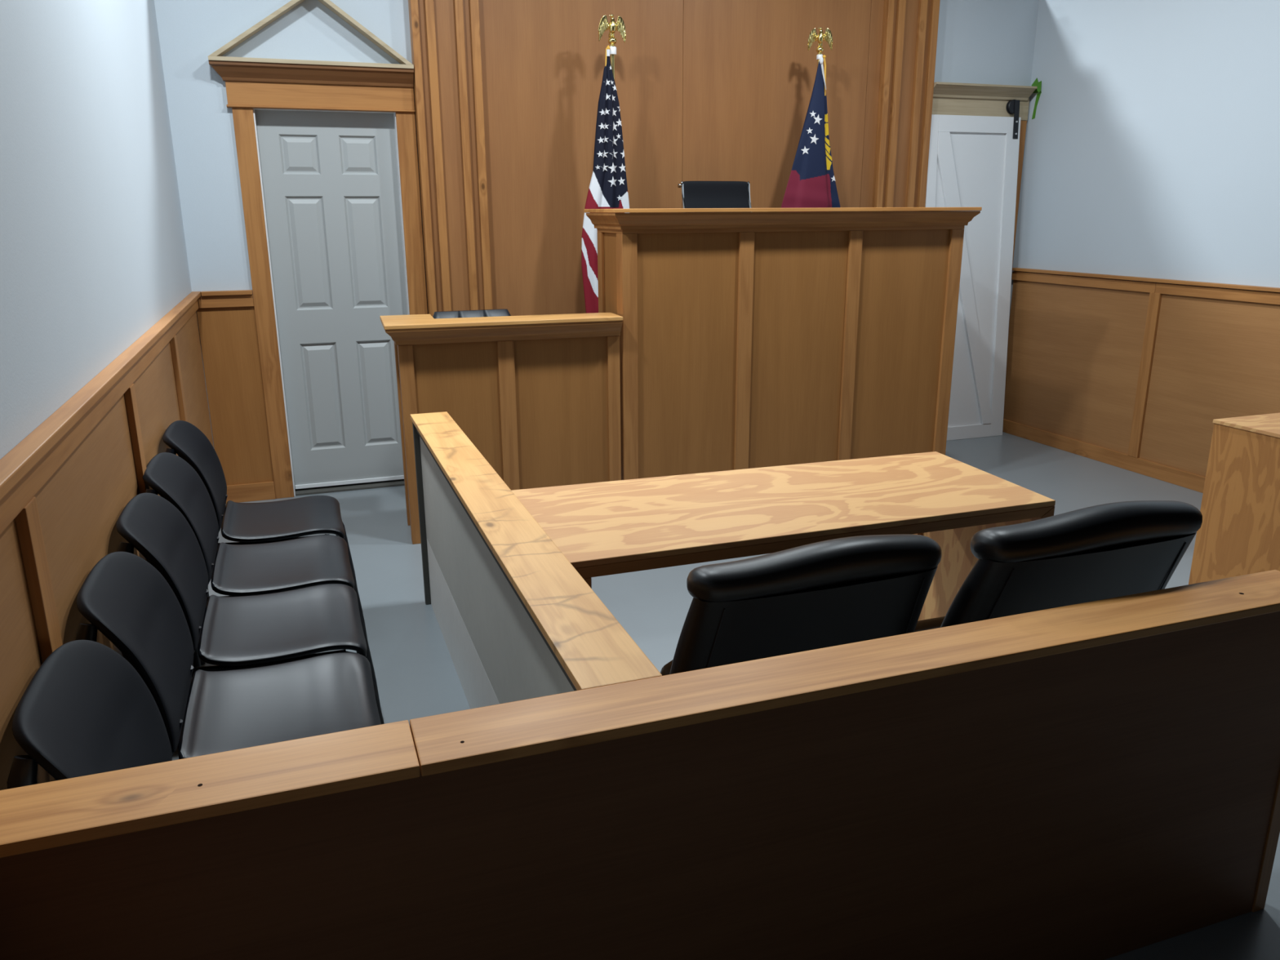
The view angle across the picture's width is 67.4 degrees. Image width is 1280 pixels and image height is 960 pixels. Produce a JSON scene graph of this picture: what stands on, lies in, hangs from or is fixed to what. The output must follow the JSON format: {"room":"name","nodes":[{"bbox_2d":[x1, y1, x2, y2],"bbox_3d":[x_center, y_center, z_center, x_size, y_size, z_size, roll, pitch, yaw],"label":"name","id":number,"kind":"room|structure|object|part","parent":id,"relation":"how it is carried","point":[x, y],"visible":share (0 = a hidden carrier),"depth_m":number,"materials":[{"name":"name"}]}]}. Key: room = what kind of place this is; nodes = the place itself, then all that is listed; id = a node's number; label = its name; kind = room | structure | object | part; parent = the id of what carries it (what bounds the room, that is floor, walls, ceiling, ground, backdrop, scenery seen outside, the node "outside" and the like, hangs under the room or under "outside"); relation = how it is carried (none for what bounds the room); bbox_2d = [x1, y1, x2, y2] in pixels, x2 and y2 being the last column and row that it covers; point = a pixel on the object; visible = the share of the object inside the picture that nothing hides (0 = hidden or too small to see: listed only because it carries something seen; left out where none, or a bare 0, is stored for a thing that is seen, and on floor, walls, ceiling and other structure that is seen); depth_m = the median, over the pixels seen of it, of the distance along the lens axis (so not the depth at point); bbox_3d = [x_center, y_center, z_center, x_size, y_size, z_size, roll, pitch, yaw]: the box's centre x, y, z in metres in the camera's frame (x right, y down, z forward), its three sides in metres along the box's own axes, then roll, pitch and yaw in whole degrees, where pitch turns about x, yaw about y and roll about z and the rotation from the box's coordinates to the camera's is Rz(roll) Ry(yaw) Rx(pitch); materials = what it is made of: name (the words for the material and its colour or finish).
{"room":"courtroom","nodes":[
{"label":"courtroom","id":0,"kind":"room"},
{"bbox_2d":[0,0,191,459],"bbox_3d":[-1.212,-0.373,1.684,0.150,2.900,7.000,-6,17,-19],"label":"wall","id":1,"kind":"structure","parent":0,"point":[93,252],"depth_m":2.43,"materials":[{"name":"white paint"}]},
{"bbox_2d":[0,291,213,790],"bbox_3d":[-1.470,0.196,2.905,0.044,1.146,4.900,-6,17,-19],"label":"wainscot","id":2,"kind":"structure","parent":1,"relation":"attached to","point":[65,487],"depth_m":2.02,"materials":[{"name":"brown wood"}]},
{"bbox_3d":[-1.471,-0.300,2.749,0.016,0.060,4.870,-6,17,-19],"label":"rail","id":3,"kind":"part","parent":2,"relation":"part of","materials":[{"name":"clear wood"}]},
{"bbox_2d":[154,0,1039,448],"bbox_3d":[0.110,-1.532,5.777,5.506,2.900,0.120,-6,17,-19],"label":"wall","id":4,"kind":"structure","parent":0,"point":[980,42],"depth_m":4.89,"materials":[{"name":"white paint"}]},
{"bbox_2d":[196,289,275,502],"bbox_3d":[-2.162,-0.433,5.150,0.288,1.146,0.044,-6,17,-19],"label":"wainscot","id":5,"kind":"structure","parent":4,"relation":"attached to","point":[228,337],"depth_m":5.15,"materials":[{"name":"brown wood"}]},
{"bbox_3d":[-2.161,-0.933,5.012,0.264,0.060,0.016,-6,17,-19],"label":"rail","id":6,"kind":"part","parent":5,"relation":"part of","materials":[{"name":"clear wood"}]},
{"bbox_3d":[-2.158,0.070,5.295,0.266,0.100,0.014,-6,17,-19],"label":"board","id":7,"kind":"part","parent":5,"relation":"part of","materials":[{"name":"brown wood"}]},
{"bbox_2d":[208,0,427,498],"bbox_3d":[-1.641,-1.181,5.104,0.978,2.605,0.098,-6,17,-19],"label":"door surround","id":8,"kind":"object","parent":4,"relation":"attached to","point":[251,83],"visible":0.86,"depth_m":4.96,"materials":[{"name":"brown wood"}]},
{"bbox_3d":[-1.994,-0.886,5.099,0.097,2.044,0.020,-6,17,-19],"label":"casing","id":9,"kind":"part","parent":8,"relation":"part of","materials":[{"name":"brown wood"}]},
{"bbox_3d":[-1.647,-2.054,4.862,0.978,0.082,0.090,-6,17,-19],"label":"crown moulding","id":10,"kind":"part","parent":8,"relation":"part of","materials":[{"name":"brown wood"}]},
{"bbox_2d":[253,108,409,496],"bbox_3d":[-1.638,-0.944,5.287,0.715,2.050,0.119,-6,17,-19],"label":"door","id":11,"kind":"structure","parent":8,"relation":"attached to","point":[330,180],"depth_m":5.26,"materials":[{"name":"paint"}]},
{"bbox_3d":[-1.239,-0.963,5.358,0.098,2.044,0.020,-6,17,-19],"label":"casing","id":12,"kind":"part","parent":8,"relation":"part of","materials":[{"name":"brown wood"}]},
{"bbox_2d":[408,0,940,316],"bbox_3d":[0.325,-1.524,5.746,3.195,2.900,0.084,-6,17,-19],"label":"wall panel","id":13,"kind":"object","parent":4,"relation":"attached to","point":[507,92],"visible":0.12,"depth_m":5.48,"materials":[{"name":"brown wood"}]},
{"bbox_3d":[-0.329,-1.466,5.550,1.220,2.900,0.030,-6,17,-19],"label":"panel","id":14,"kind":"part","parent":13,"relation":"part of","materials":[{"name":"brown wood"}]},
{"bbox_3d":[0.820,-1.583,5.944,1.218,2.900,0.030,-6,17,-19],"label":"panel","id":15,"kind":"part","parent":13,"relation":"part of","materials":[{"name":"brown wood"}]},
{"bbox_3d":[1.461,-1.648,6.164,0.138,2.900,0.030,-6,17,-19],"label":"panel","id":16,"kind":"part","parent":13,"relation":"part of","materials":[{"name":"brown wood"}]},
{"bbox_2d":[932,81,1037,274],"bbox_3d":[2.211,-1.424,6.462,0.796,2.300,0.108,-6,17,-19],"label":"door surround","id":17,"kind":"object","parent":4,"relation":"attached to","point":[948,98],"visible":0.56,"depth_m":6.20,"materials":[{"name":"beige wood"}]},
{"bbox_2d":[924,99,1020,440],"bbox_3d":[2.187,-1.372,6.418,0.710,2.224,0.165,-6,17,-19],"label":"door","id":18,"kind":"structure","parent":17,"relation":"attached to","point":[973,160],"depth_m":6.42,"materials":[{"name":"white paint"}]},
{"bbox_3d":[2.200,-0.326,6.636,0.535,0.092,0.021,-6,17,-19],"label":"rail","id":19,"kind":"part","parent":18,"relation":"part of","materials":[{"name":"white paint"}]},
{"bbox_3d":[2.149,-2.298,6.198,0.535,0.102,0.022,-6,17,-19],"label":"rail","id":20,"kind":"part","parent":18,"relation":"part of","materials":[{"name":"white paint"}]},
{"bbox_3d":[2.196,-2.484,6.153,0.771,0.065,0.078,-6,17,-19],"label":"crown moulding","id":21,"kind":"part","parent":17,"relation":"part of","materials":[{"name":"brown wood"}]},
{"bbox_3d":[2.536,-1.372,6.646,0.070,2.098,0.020,-6,17,-19],"label":"casing","id":22,"kind":"part","parent":17,"relation":"part of","materials":[{"name":"brown wood"}]},
{"bbox_2d":[1031,77,1041,119],"bbox_3d":[2.578,-2.502,6.291,0.040,0.255,0.100,-6,17,-19],"label":"tape","id":23,"kind":"object","parent":17,"relation":"attached to","point":[1036,83],"visible":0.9,"depth_m":6.28,"materials":[{"name":"green plastic"}]},
{"bbox_2d":[172,431,1279,959],"bbox_3d":[1.354,0.523,3.991,12.000,0.100,13.000,-6,17,-19],"label":"floor","id":24,"kind":"structure","parent":0,"point":[416,676],"depth_m":4.02,"materials":[{"name":"paint"}]},
{"bbox_2d":[6,640,172,789],"bbox_3d":[-0.704,0.691,1.751,0.610,0.813,0.457,-6,17,-19],"label":"chair","id":25,"kind":"object","parent":24,"relation":"on","point":[86,710],"visible":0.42,"depth_m":1.61,"materials":[{"name":"black plastic"}]},
{"bbox_3d":[-0.894,0.779,1.488,0.044,0.786,0.047,-6,17,-19],"label":"leg","id":26,"kind":"part","parent":25,"relation":"part of","materials":[{"name":"black plastic"}]},
{"bbox_2d":[75,551,383,759],"bbox_3d":[-0.871,0.566,2.200,0.610,0.813,0.457,-6,17,-19],"label":"chair","id":27,"kind":"object","parent":24,"relation":"on","point":[123,597],"visible":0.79,"depth_m":2.15,"materials":[{"name":"black plastic"}]},
{"bbox_3d":[-1.061,0.654,1.937,0.044,0.786,0.047,-6,17,-19],"label":"leg","id":28,"kind":"part","parent":27,"relation":"part of","materials":[{"name":"black plastic"}]},
{"bbox_3d":[-1.082,0.353,2.062,0.164,0.327,0.456,-6,17,-19],"label":"backrest","id":29,"kind":"part","parent":27,"relation":"part of","materials":[{"name":"black plastic"}]},
{"bbox_3d":[-0.820,0.523,2.207,0.415,0.072,0.454,-6,17,-19],"label":"seat","id":30,"kind":"part","parent":27,"relation":"part of","materials":[{"name":"black plastic"}]},
{"bbox_3d":[-0.713,0.670,2.523,0.124,0.436,0.030,-6,17,-19],"label":"leg","id":31,"kind":"part","parent":27,"relation":"part of","materials":[{"name":"black plastic"}]},
{"bbox_2d":[115,493,384,747],"bbox_3d":[-1.039,0.439,2.653,0.610,0.813,0.457,-6,17,-19],"label":"chair","id":32,"kind":"object","parent":24,"relation":"on","point":[255,631],"visible":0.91,"depth_m":2.58,"materials":[{"name":"black plastic"}]},
{"bbox_3d":[-1.229,0.527,2.391,0.044,0.786,0.047,-6,17,-19],"label":"leg","id":33,"kind":"part","parent":32,"relation":"part of","materials":[{"name":"black plastic"}]},
{"bbox_3d":[-1.250,0.226,2.515,0.164,0.327,0.456,-6,17,-19],"label":"backrest","id":34,"kind":"part","parent":32,"relation":"part of","materials":[{"name":"black plastic"}]},
{"bbox_3d":[-1.003,0.474,2.456,0.481,0.046,0.026,-6,17,-19],"label":"frame","id":35,"kind":"part","parent":32,"relation":"part of","materials":[{"name":"black plastic"}]},
{"bbox_3d":[-0.989,0.396,2.660,0.415,0.072,0.454,-6,17,-19],"label":"seat","id":36,"kind":"part","parent":32,"relation":"part of","materials":[{"name":"black plastic"}]},
{"bbox_3d":[-0.738,0.651,2.589,0.123,0.436,0.030,-6,17,-19],"label":"leg","id":37,"kind":"part","parent":32,"relation":"part of","materials":[{"name":"black metal"}]},
{"bbox_3d":[-0.882,0.543,2.977,0.124,0.436,0.030,-6,17,-19],"label":"leg","id":38,"kind":"part","parent":32,"relation":"part of","materials":[{"name":"black plastic"}]},
{"bbox_2d":[142,452,375,675],"bbox_3d":[-1.203,0.316,3.093,0.610,0.813,0.457,-6,17,-19],"label":"chair","id":39,"kind":"object","parent":24,"relation":"on","point":[257,569],"visible":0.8,"depth_m":3.03,"materials":[{"name":"black plastic"}]},
{"bbox_3d":[-1.393,0.404,2.830,0.044,0.786,0.047,-6,17,-19],"label":"leg","id":40,"kind":"part","parent":39,"relation":"part of","materials":[{"name":"black metal"}]},
{"bbox_3d":[-1.413,0.103,2.955,0.164,0.327,0.456,-6,17,-19],"label":"backrest","id":41,"kind":"part","parent":39,"relation":"part of","materials":[{"name":"black plastic"}]},
{"bbox_3d":[-1.525,0.304,3.186,0.044,0.786,0.047,-6,17,-19],"label":"leg","id":42,"kind":"part","parent":39,"relation":"part of","materials":[{"name":"black plastic"}]},
{"bbox_3d":[-1.152,0.273,3.100,0.415,0.072,0.454,-6,17,-19],"label":"seat","id":43,"kind":"part","parent":39,"relation":"part of","materials":[{"name":"black plastic"}]},
{"bbox_3d":[-1.045,0.420,3.416,0.124,0.436,0.030,-6,17,-19],"label":"leg","id":44,"kind":"part","parent":39,"relation":"part of","materials":[{"name":"black plastic"}]},
{"bbox_3d":[-0.901,0.528,3.029,0.123,0.436,0.030,-6,17,-19],"label":"leg","id":45,"kind":"part","parent":39,"relation":"part of","materials":[{"name":"black plastic"}]},
{"bbox_2d":[162,420,363,665],"bbox_3d":[-1.376,0.185,3.560,0.610,0.813,0.457,-6,17,-19],"label":"chair","id":46,"kind":"object","parent":24,"relation":"on","point":[263,522],"visible":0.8,"depth_m":3.49,"materials":[{"name":"black plastic"}]},
{"bbox_3d":[-1.566,0.273,3.297,0.044,0.786,0.047,-6,17,-19],"label":"leg","id":47,"kind":"part","parent":46,"relation":"part of","materials":[{"name":"black plastic"}]},
{"bbox_3d":[-1.587,-0.028,3.422,0.164,0.327,0.456,-6,17,-19],"label":"backrest","id":48,"kind":"part","parent":46,"relation":"part of","materials":[{"name":"black plastic"}]},
{"bbox_3d":[-1.340,0.220,3.362,0.481,0.046,0.026,-6,17,-19],"label":"frame","id":49,"kind":"part","parent":46,"relation":"part of","materials":[{"name":"black plastic"}]},
{"bbox_3d":[-1.325,0.142,3.567,0.415,0.072,0.454,-6,17,-19],"label":"seat","id":50,"kind":"part","parent":46,"relation":"part of","materials":[{"name":"black plastic"}]},
{"bbox_3d":[-1.075,0.398,3.496,0.123,0.436,0.030,-6,17,-19],"label":"leg","id":51,"kind":"part","parent":46,"relation":"part of","materials":[{"name":"black plastic"}]},
{"bbox_3d":[-1.219,0.289,3.883,0.124,0.436,0.030,-6,17,-19],"label":"leg","id":52,"kind":"part","parent":46,"relation":"part of","materials":[{"name":"black plastic"}]},
{"bbox_2d":[432,308,511,318],"bbox_3d":[-0.825,-0.340,4.983,0.505,1.044,0.535,-6,17,-19],"label":"chair","id":53,"kind":"object","parent":24,"relation":"on","point":[504,312],"visible":0.06,"depth_m":4.94,"materials":[{"name":"leather"}]},
{"bbox_2d":[379,312,622,544],"bbox_3d":[-0.670,-0.281,4.759,1.103,1.052,0.446,-5,16,-16],"label":"stand","id":54,"kind":"object","parent":24,"relation":"on","point":[538,397],"visible":0.83,"depth_m":4.59,"materials":[{"name":"brown wood"}]},
{"bbox_3d":[-0.668,-0.730,4.620,1.097,0.075,0.412,-5,16,-16],"label":"crown moulding","id":55,"kind":"part","parent":54,"relation":"part of","materials":[{"name":"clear wood"}]},
{"bbox_3d":[-0.600,-0.677,4.497,1.045,0.044,0.016,-5,16,-16],"label":"rail","id":56,"kind":"part","parent":54,"relation":"part of","materials":[{"name":"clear wood"}]},
{"bbox_3d":[-0.602,-0.222,4.642,1.021,1.000,0.016,-5,16,-16],"label":"panel","id":57,"kind":"part","parent":54,"relation":"part of","materials":[{"name":"brown wood"}]},
{"bbox_2d":[409,411,662,708],"bbox_3d":[-0.419,0.419,2.760,0.142,0.785,2.385,-6,17,-19],"label":"partition wall","id":58,"kind":"structure","parent":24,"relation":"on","point":[517,620],"depth_m":2.45,"materials":[{"name":"brown wood"}]},
{"bbox_3d":[-0.816,0.131,3.827,0.127,0.766,0.025,-6,17,-19],"label":"post","id":59,"kind":"part","parent":58,"relation":"part of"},
{"bbox_2d":[581,13,629,313],"bbox_3d":[-0.142,-1.234,5.401,0.299,2.534,0.299,5,17,19],"label":"flag","id":60,"kind":"object","parent":24,"relation":"on","point":[608,188],"visible":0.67,"depth_m":5.21,"materials":[{"name":"multicoloured fabric"}]},
{"bbox_3d":[-0.172,-2.241,5.086,0.031,0.119,0.018,-6,17,-19],"label":"cord","id":61,"kind":"part","parent":60,"relation":"part of","materials":[{"name":"gold metal"}]},
{"bbox_2d":[0,569,1279,959],"bbox_3d":[0.272,0.704,1.736,2.409,0.785,0.137,-6,17,-19],"label":"partition wall","id":62,"kind":"structure","parent":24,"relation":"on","point":[1100,780],"depth_m":1.62,"materials":[{"name":"brown wood"}]},
{"bbox_3d":[1.391,0.601,2.118,0.035,0.766,0.087,-6,17,-19],"label":"post","id":63,"kind":"part","parent":62,"relation":"part of","materials":[{"name":"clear wood"}]},
{"bbox_2d":[584,207,982,479],"bbox_3d":[0.728,-0.693,5.281,2.047,1.547,0.722,-6,17,-19],"label":"bench","id":64,"kind":"object","parent":24,"relation":"on","point":[750,338],"visible":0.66,"depth_m":4.95,"materials":[{"name":"brown wood"}]},
{"bbox_3d":[-0.147,-1.244,4.697,0.014,0.066,0.381,-6,17,-19],"label":"rail","id":65,"kind":"part","parent":64,"relation":"part of","materials":[{"name":"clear wood"}]},
{"bbox_3d":[-0.132,-0.558,4.904,0.016,1.500,0.364,-6,17,-19],"label":"panel","id":66,"kind":"part","parent":64,"relation":"part of","materials":[{"name":"brown wood"}]},
{"bbox_3d":[0.766,-1.352,4.976,2.039,0.075,0.466,-6,17,-19],"label":"crown moulding","id":67,"kind":"part","parent":64,"relation":"part of","materials":[{"name":"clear wood"}]},
{"bbox_3d":[0.824,-1.286,4.826,1.935,0.066,0.018,-6,17,-19],"label":"rail","id":68,"kind":"part","parent":64,"relation":"part of","materials":[{"name":"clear wood"}]},
{"bbox_2d":[511,451,1055,621],"bbox_3d":[0.415,0.397,2.915,1.491,0.735,0.655,-6,17,-19],"label":"table","id":69,"kind":"object","parent":24,"relation":"on","point":[612,527],"visible":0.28,"depth_m":2.72,"materials":[{"name":"brown wood"}]},
{"bbox_3d":[-0.142,0.565,2.413,0.045,0.690,0.037,-6,17,-19],"label":"leg","id":70,"kind":"part","parent":69,"relation":"part of","materials":[{"name":"brown wood"}]},
{"bbox_3d":[1.080,0.344,3.121,0.016,0.718,0.532,-6,17,-19],"label":"panel","id":71,"kind":"part","parent":69,"relation":"part of","materials":[{"name":"brown wood"}]},
{"bbox_3d":[1.165,0.418,2.858,0.046,0.718,0.037,-6,17,-19],"label":"leg","id":72,"kind":"part","parent":69,"relation":"part of","materials":[{"name":"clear wood"}]},
{"bbox_2d":[660,533,942,675],"bbox_3d":[0.281,0.483,2.328,0.590,0.887,0.666,-6,17,-19],"label":"office chair","id":73,"kind":"object","parent":24,"relation":"on","point":[846,590],"visible":0.43,"depth_m":1.95,"materials":[{"name":"black leather"}]},
{"bbox_3d":[0.261,0.530,2.401,0.380,0.100,0.400,-6,17,-19],"label":"seat","id":74,"kind":"part","parent":73,"relation":"part of","materials":[{"name":"black leather"}]},
{"bbox_2d":[780,26,839,212],"bbox_3d":[1.013,-1.343,5.763,0.299,2.535,0.378,9,18,31],"label":"flag","id":75,"kind":"object","parent":24,"relation":"on","point":[811,184],"visible":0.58,"depth_m":5.59,"materials":[{"name":"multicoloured fabric"}]},
{"bbox_3d":[1.057,-2.321,5.505,0.028,0.218,0.019,7,17,24],"label":"cord","id":76,"kind":"part","parent":75,"relation":"part of","materials":[{"name":"gold metal"}]},
{"bbox_2d":[914,500,1202,631],"bbox_3d":[0.878,0.434,2.410,0.590,0.932,0.666,-6,17,-19],"label":"office chair","id":77,"kind":"object","parent":24,"relation":"on","point":[1100,552],"visible":0.43,"depth_m":2.02,"materials":[{"name":"black leather"}]},
{"bbox_3d":[0.858,0.459,2.476,0.380,0.100,0.400,-6,17,-19],"label":"seat","id":78,"kind":"part","parent":77,"relation":"part of","materials":[{"name":"black leather"}]},
{"bbox_3d":[0.952,0.287,2.151,0.590,0.345,0.210,-6,17,-19],"label":"backrest","id":79,"kind":"part","parent":77,"relation":"part of","materials":[{"name":"black leather"}]},
{"bbox_2d":[1188,413,1279,584],"bbox_3d":[2.950,0.133,3.809,1.238,0.735,0.612,-6,17,-19],"label":"side table","id":80,"kind":"object","parent":24,"relation":"on","point":[1238,534],"visible":0.79,"depth_m":3.72,"materials":[{"name":"brown wood"}]},
{"bbox_3d":[0.466,-0.278,5.598,0.720,0.580,0.880,-6,17,-19],"label":"riser","id":81,"kind":"object","parent":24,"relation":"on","visible":0},
{"bbox_2d":[677,180,751,208],"bbox_3d":[0.496,-1.064,5.261,0.524,1.113,0.543,-6,17,-19],"label":"chair","id":82,"kind":"object","parent":81,"relation":"on","point":[695,194],"visible":0.25,"depth_m":5.31,"materials":[{"name":"black leather"}]},
{"bbox_3d":[0.246,-1.353,5.286,0.015,0.568,0.096,-6,17,-19],"label":"frame","id":83,"kind":"part","parent":82,"relation":"part of","materials":[{"name":"silver metal"}]},
{"bbox_3d":[0.622,-1.391,5.415,0.015,0.568,0.096,-6,17,-19],"label":"frame","id":84,"kind":"part","parent":82,"relation":"part of","materials":[{"name":"silver metal"}]},
{"bbox_2d":[1008,0,1279,320],"bbox_3d":[3.258,-1.317,4.956,0.150,2.900,3.600,-6,17,-19],"label":"wall","id":85,"kind":"structure","parent":0,"point":[1152,145],"depth_m":5.46,"materials":[{"name":"white paint"}]},
{"bbox_2d":[1002,267,1279,493],"bbox_3d":[3.178,-0.460,5.149,0.040,1.146,3.570,-6,17,-19],"label":"wainscot","id":86,"kind":"structure","parent":85,"relation":"attached to","point":[1134,375],"depth_m":5.72,"materials":[{"name":"brown wood"}]},
{"bbox_3d":[2.778,-1.261,6.084,0.016,0.058,1.200,-6,17,-19],"label":"rail","id":87,"kind":"part","parent":86,"relation":"part of","materials":[{"name":"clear wood"}]},
{"bbox_3d":[3.182,0.049,5.293,0.016,0.090,3.570,-6,17,-19],"label":"board","id":88,"kind":"part","parent":86,"relation":"part of","materials":[{"name":"brown wood"}]},
{"bbox_3d":[3.380,-0.808,4.464,0.016,0.058,2.368,-6,17,-19],"label":"rail","id":89,"kind":"part","parent":86,"relation":"part of","materials":[{"name":"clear wood"}]}
]}

